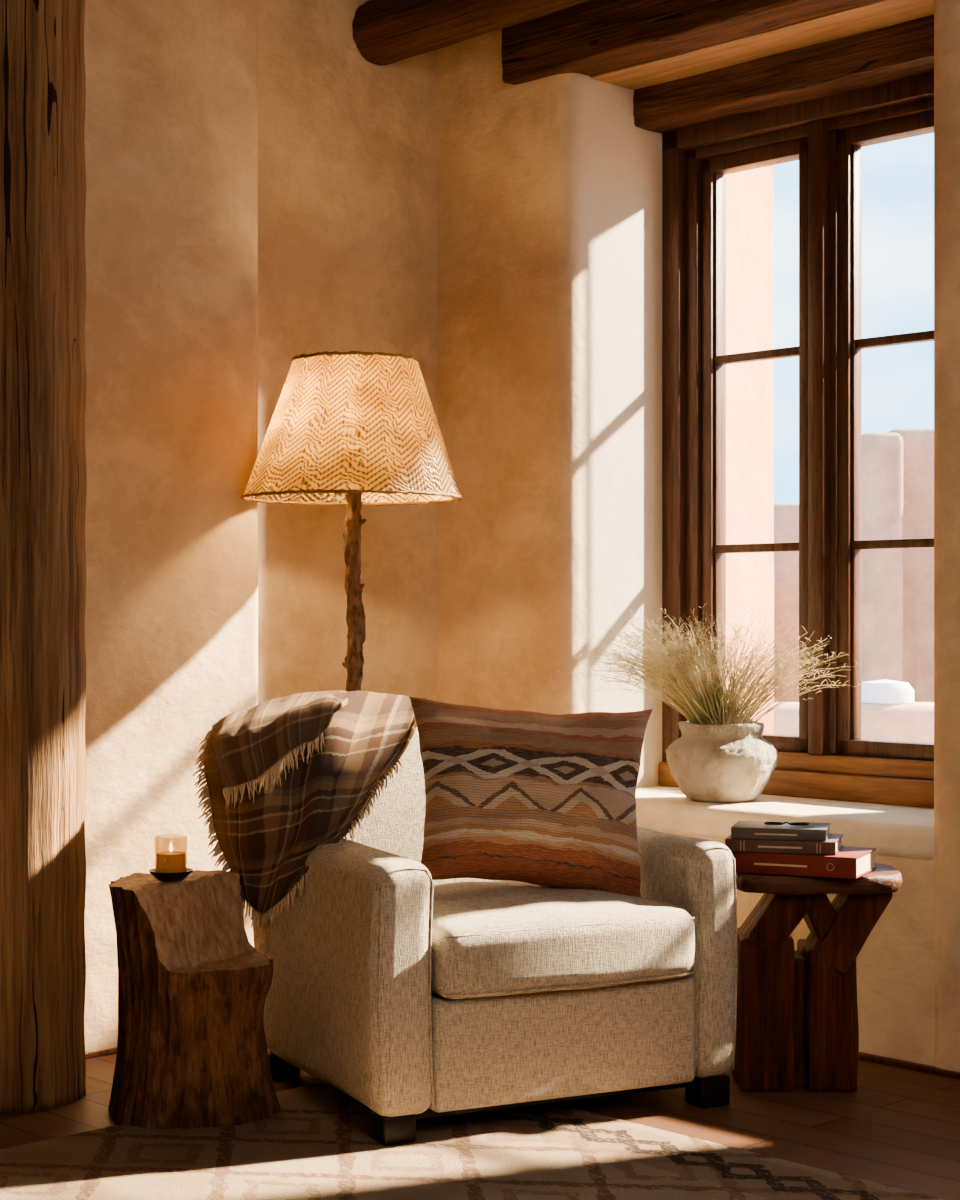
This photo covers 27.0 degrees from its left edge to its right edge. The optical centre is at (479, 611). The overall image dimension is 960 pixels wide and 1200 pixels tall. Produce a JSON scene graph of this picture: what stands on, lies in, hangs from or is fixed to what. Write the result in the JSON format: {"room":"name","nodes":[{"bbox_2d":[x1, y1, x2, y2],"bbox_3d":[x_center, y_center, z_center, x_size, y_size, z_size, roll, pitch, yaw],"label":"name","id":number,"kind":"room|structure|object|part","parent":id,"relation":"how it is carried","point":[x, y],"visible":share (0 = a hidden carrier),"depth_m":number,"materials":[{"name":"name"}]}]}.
{"room":"traditional dwelling","nodes":[
{"label":"traditional dwelling","id":0,"kind":"room"},
{"bbox_2d":[84,0,437,1052],"bbox_3d":[-2.748,-0.450,5.020,6.300,3.400,1.440,0,0,-44],"label":"wall","id":1,"kind":"structure","parent":0,"point":[262,192],"depth_m":5.92,"materials":[{"name":"paint"}]},
{"bbox_2d":[85,1047,116,1058],"bbox_3d":[-2.554,1.242,4.210,5.260,0.016,0.020,0,0,-44],"label":"baseboard","id":2,"kind":"structure","parent":1,"relation":"attached to","point":[110,1051],"depth_m":5.62,"materials":[{"name":"brown wood"}]},
{"bbox_2d":[0,1054,959,1199],"bbox_3d":[-0.187,1.300,3.070,7.500,0.100,7.800,0,0,-44],"label":"floor","id":3,"kind":"structure","parent":0,"point":[900,1127],"depth_m":4.92,"materials":[{"name":"brown wood"}]},
{"bbox_2d":[0,0,86,1113],"bbox_3d":[-1.196,-0.450,5.160,0.356,3.400,0.352,0,0,0],"label":"log post","id":4,"kind":"object","parent":3,"relation":"on","point":[43,382],"visible":1,"depth_m":5.02,"materials":[{"name":"brown wood"}]},
{"bbox_2d":[240,351,463,691],"bbox_3d":[-0.373,0.254,5.848,0.651,1.992,0.652,0,0,0],"label":"floor lamp","id":5,"kind":"object","parent":3,"relation":"on","point":[352,429],"visible":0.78,"depth_m":5.66,"materials":[{"name":"beige fabric"}]},
{"bbox_3d":[-0.373,-0.534,5.850,0.641,0.401,0.641,0,0,0],"label":"lamp shade","id":6,"kind":"part","parent":5,"relation":"part of","materials":[{"name":"beige fabric"}]},
{"bbox_2d":[0,1082,945,1199],"bbox_3d":[-0.142,1.246,2.878,3.500,0.008,3.860,0,0,-44],"label":"area rug","id":7,"kind":"object","parent":3,"relation":"on","point":[319,1145],"visible":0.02,"depth_m":4.51,"materials":[{"name":"brown fabric"}]},
{"bbox_2d":[108,870,280,1128],"bbox_3d":[-0.718,0.956,5.018,0.435,0.572,0.433,0,0,0],"label":"stump side table","id":8,"kind":"object","parent":7,"relation":"on","point":[192,1050],"visible":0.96,"depth_m":4.88,"materials":[{"name":"brown wood"}]},
{"bbox_2d":[149,868,192,881],"bbox_3d":[-0.772,0.658,5.000,0.110,0.026,0.110,0,0,0],"label":"dish","id":9,"kind":"object","parent":8,"relation":"on","point":[178,876],"visible":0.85,"depth_m":4.96,"materials":[{"name":"black ceramic"}]},
{"bbox_2d":[156,844,185,872],"bbox_3d":[-0.772,0.610,5.000,0.083,0.100,0.083,0,0,0],"label":"candle","id":10,"kind":"object","parent":9,"relation":"on","point":[170,861],"visible":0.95,"depth_m":4.97,"materials":[{"name":"orange wax"}]},
{"bbox_2d":[253,727,737,1145],"bbox_3d":[0.001,0.757,5.244,1.033,0.985,1.001,0,0,-26],"label":"armchair","id":11,"kind":"object","parent":7,"relation":"on","point":[411,995],"visible":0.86,"depth_m":4.86,"materials":[{"name":"fabric"}]},
{"bbox_2d":[193,690,425,928],"bbox_3d":[-0.452,0.518,5.389,0.610,0.605,0.776,0,0,0],"label":"throw blanket","id":12,"kind":"object","parent":11,"relation":"on","point":[287,777],"visible":0.95,"depth_m":5.16,"materials":[{"name":"fabric"}]},
{"bbox_3d":[-0.344,0.875,5.011,0.163,0.615,0.800,0,0,-26],"label":"arm","id":13,"kind":"part","parent":11,"relation":"part of","materials":[{"name":"fabric"}]},
{"bbox_3d":[-0.179,0.723,5.544,0.973,0.915,0.303,0,0,-26],"label":"backrest","id":14,"kind":"part","parent":11,"relation":"part of","materials":[{"name":"fabric"}]},
{"bbox_2d":[409,696,652,896],"bbox_3d":[0.152,0.489,5.185,0.660,0.541,0.330,0,0,-11],"label":"throw pillow","id":15,"kind":"object","parent":11,"relation":"on","point":[537,798],"visible":0.98,"depth_m":5.07,"materials":[{"name":"fabric"}]},
{"bbox_3d":[0.077,1.048,5.144,0.724,0.265,0.650,0,0,-26],"label":"seat","id":16,"kind":"part","parent":11,"relation":"part of","materials":[{"name":"fabric"}]},
{"bbox_2d":[431,881,694,998],"bbox_3d":[0.095,0.810,5.107,0.712,0.212,0.672,0,0,-26],"label":"seat cushion","id":17,"kind":"object","parent":11,"relation":"on","point":[490,939],"depth_m":4.84,"materials":[{"name":"fabric"}]},
{"bbox_3d":[0.429,0.873,5.388,0.138,0.620,0.800,0,0,-26],"label":"arm","id":18,"kind":"part","parent":11,"relation":"part of","materials":[{"name":"fabric"}]},
{"bbox_2d":[732,863,901,1091],"bbox_3d":[0.887,0.964,5.301,0.451,0.571,0.318,0,0,0],"label":"wooden side table","id":19,"kind":"object","parent":3,"relation":"on","point":[797,1018],"visible":0.95,"depth_m":5.20,"materials":[{"name":"brown wood"}]},
{"bbox_3d":[0.750,1.050,5.299,0.149,0.400,0.194,0,0,0],"label":"leg","id":20,"kind":"part","parent":19,"relation":"part of","materials":[{"name":"brown wood"}]},
{"bbox_3d":[0.835,1.080,5.321,0.108,0.340,0.136,0,0,0],"label":"leg","id":21,"kind":"part","parent":19,"relation":"part of","materials":[{"name":"brown wood"}]},
{"bbox_2d":[732,847,875,878],"bbox_3d":[0.849,0.651,5.253,0.335,0.054,0.229,0,0,24],"label":"book","id":22,"kind":"object","parent":19,"relation":"on","point":[849,862],"visible":0.78,"depth_m":5.15,"materials":[{"name":"red paper"}]},
{"bbox_2d":[725,834,842,854],"bbox_3d":[0.801,0.607,5.260,0.285,0.034,0.194,0,0,16],"label":"book","id":23,"kind":"object","parent":22,"relation":"on","point":[833,845],"visible":0.82,"depth_m":5.17,"materials":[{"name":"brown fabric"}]},
{"bbox_2d":[731,821,830,840],"bbox_3d":[0.792,0.575,5.253,0.245,0.030,0.169,0,0,14],"label":"book","id":24,"kind":"object","parent":23,"relation":"on","point":[812,831],"visible":0.99,"depth_m":5.18,"materials":[{"name":"paper"}]},
{"bbox_2d":[764,821,808,825],"bbox_3d":[0.804,0.553,5.245,0.116,0.010,0.082,0,0,12],"label":"eyeglasses","id":25,"kind":"object","parent":24,"relation":"on","point":[769,822],"visible":1,"depth_m":5.22,"materials":[{"name":"metal"}]},
{"bbox_3d":[0.920,1.065,5.300,0.139,0.370,0.199,0,0,0],"label":"leg","id":26,"kind":"part","parent":19,"relation":"part of","materials":[{"name":"brown wood"}]},
{"bbox_2d":[438,0,959,1071],"bbox_3d":[2.116,-0.450,5.278,1.080,3.400,7.800,0,0,-44],"label":"wall","id":27,"kind":"structure","parent":0,"point":[550,188],"depth_m":6.57,"materials":[{"name":"paint"}]},
{"bbox_2d":[501,0,885,84],"bbox_3d":[1.325,-1.842,5.379,0.206,0.229,3.440,0,0,-44],"label":"lintel beam","id":28,"kind":"structure","parent":27,"relation":"attached to","point":[590,38],"depth_m":6.17,"materials":[{"name":"brown wood"}]},
{"bbox_2d":[591,0,933,89],"bbox_3d":[0.910,-1.752,6.088,0.220,0.035,1.380,0,0,-44],"label":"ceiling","id":29,"kind":"structure","parent":27,"relation":"attached to","point":[857,20],"depth_m":6.09,"materials":[{"name":"brown wood"}]},
{"bbox_2d":[633,15,933,132],"bbox_3d":[1.044,-1.688,6.217,0.190,0.159,1.381,0,0,-44],"label":"lintel beam","id":30,"kind":"structure","parent":27,"relation":"attached to","point":[883,55],"depth_m":6.20,"materials":[{"name":"brown wood"}]},
{"bbox_2d":[636,786,934,859],"bbox_3d":[0.960,0.635,6.137,0.600,0.100,1.420,0,0,-44],"label":"windowsill","id":31,"kind":"structure","parent":27,"relation":"attached to","point":[893,830],"depth_m":5.92,"materials":[{"name":"paint"}]},
{"bbox_2d":[666,721,777,802],"bbox_3d":[0.753,0.463,6.221,0.346,0.243,0.348,0,0,0],"label":"clay pot","id":32,"kind":"object","parent":31,"relation":"on","point":[731,763],"visible":0.98,"depth_m":6.10,"materials":[{"name":"white ceramic"}]},
{"bbox_2d":[556,603,858,724],"bbox_3d":[0.697,0.194,6.211,0.907,0.442,0.479,0,0,-12],"label":"bunch","id":33,"kind":"object","parent":32,"relation":"in","point":[708,707],"visible":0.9,"depth_m":6.18,"materials":[{"name":"beige plant"}]},
{"bbox_2d":[659,71,933,807],"bbox_3d":[1.144,-0.522,6.313,0.210,2.215,1.360,0,0,-44],"label":"window","id":34,"kind":"structure","parent":27,"relation":"in","point":[829,759],"depth_m":6.32,"materials":[{"name":"brown wood"}]},
{"bbox_3d":[0.919,-0.532,6.555,0.070,1.965,0.450,0,0,-44],"label":"sash","id":35,"kind":"part","parent":34,"relation":"part of","materials":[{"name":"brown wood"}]},
{"bbox_3d":[1.340,-0.532,6.116,0.070,1.965,0.555,0,0,-44],"label":"sash","id":36,"kind":"part","parent":34,"relation":"part of","materials":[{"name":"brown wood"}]},
{"bbox_2d":[858,1052,959,1078],"bbox_3d":[2.074,1.242,4.547,0.035,0.016,6.404,0,0,-44],"label":"baseboard","id":37,"kind":"structure","parent":27,"relation":"attached to","point":[861,1056],"depth_m":5.47,"materials":[{"name":"brown wood"}]},
{"bbox_3d":[2.406,-0.450,0.292,7.400,3.400,0.200,0,0,-44],"label":"wall","id":38,"kind":"structure","parent":0,"visible":0},
{"bbox_2d":[352,0,586,65],"bbox_3d":[1.870,-1.925,4.350,0.220,0.237,6.400,0,0,-44],"label":"ceiling beam","id":39,"kind":"structure","parent":38,"relation":"attached to","point":[385,32],"depth_m":6.37,"materials":[{"name":"brown wood"}]},
{"label":"outside","id":40,"kind":"structure","parent":0,"visible":0},
{"bbox_3d":[25.781,1.800,23.942,58.920,0.100,70.000,0,0,-44],"label":"ground","id":41,"kind":"structure","parent":40,"visible":0},
{"bbox_2d":[774,503,798,701],"bbox_3d":[4.862,-0.051,35.000,2.685,3.603,6.000,0,0,0],"label":"building","id":42,"kind":"structure","parent":41,"relation":"on","point":[786,515],"depth_m":34.00,"materials":[{"name":"pink paint"}]},
{"bbox_2d":[774,702,933,742],"bbox_3d":[2.567,1.177,13.250,2.275,1.146,0.500,0,0,0],"label":"wall","id":43,"kind":"structure","parent":41,"relation":"on","point":[914,722],"depth_m":13.00,"materials":[{"name":"white paint"}]},
{"bbox_2d":[861,679,913,704],"bbox_3d":[2.683,0.531,13.250,0.380,0.170,0.380,0,0,0],"label":"air vent","id":44,"kind":"object","parent":43,"relation":"in","point":[884,692],"visible":0.86,"depth_m":13.10,"materials":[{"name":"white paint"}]},
{"bbox_2d":[861,429,933,701],"bbox_3d":[6.105,-0.257,26.300,3.042,4.013,4.600,0,0,0],"label":"building","id":45,"kind":"structure","parent":41,"relation":"on","point":[897,465],"depth_m":24.07,"materials":[{"name":"pink paint"}]}
]}

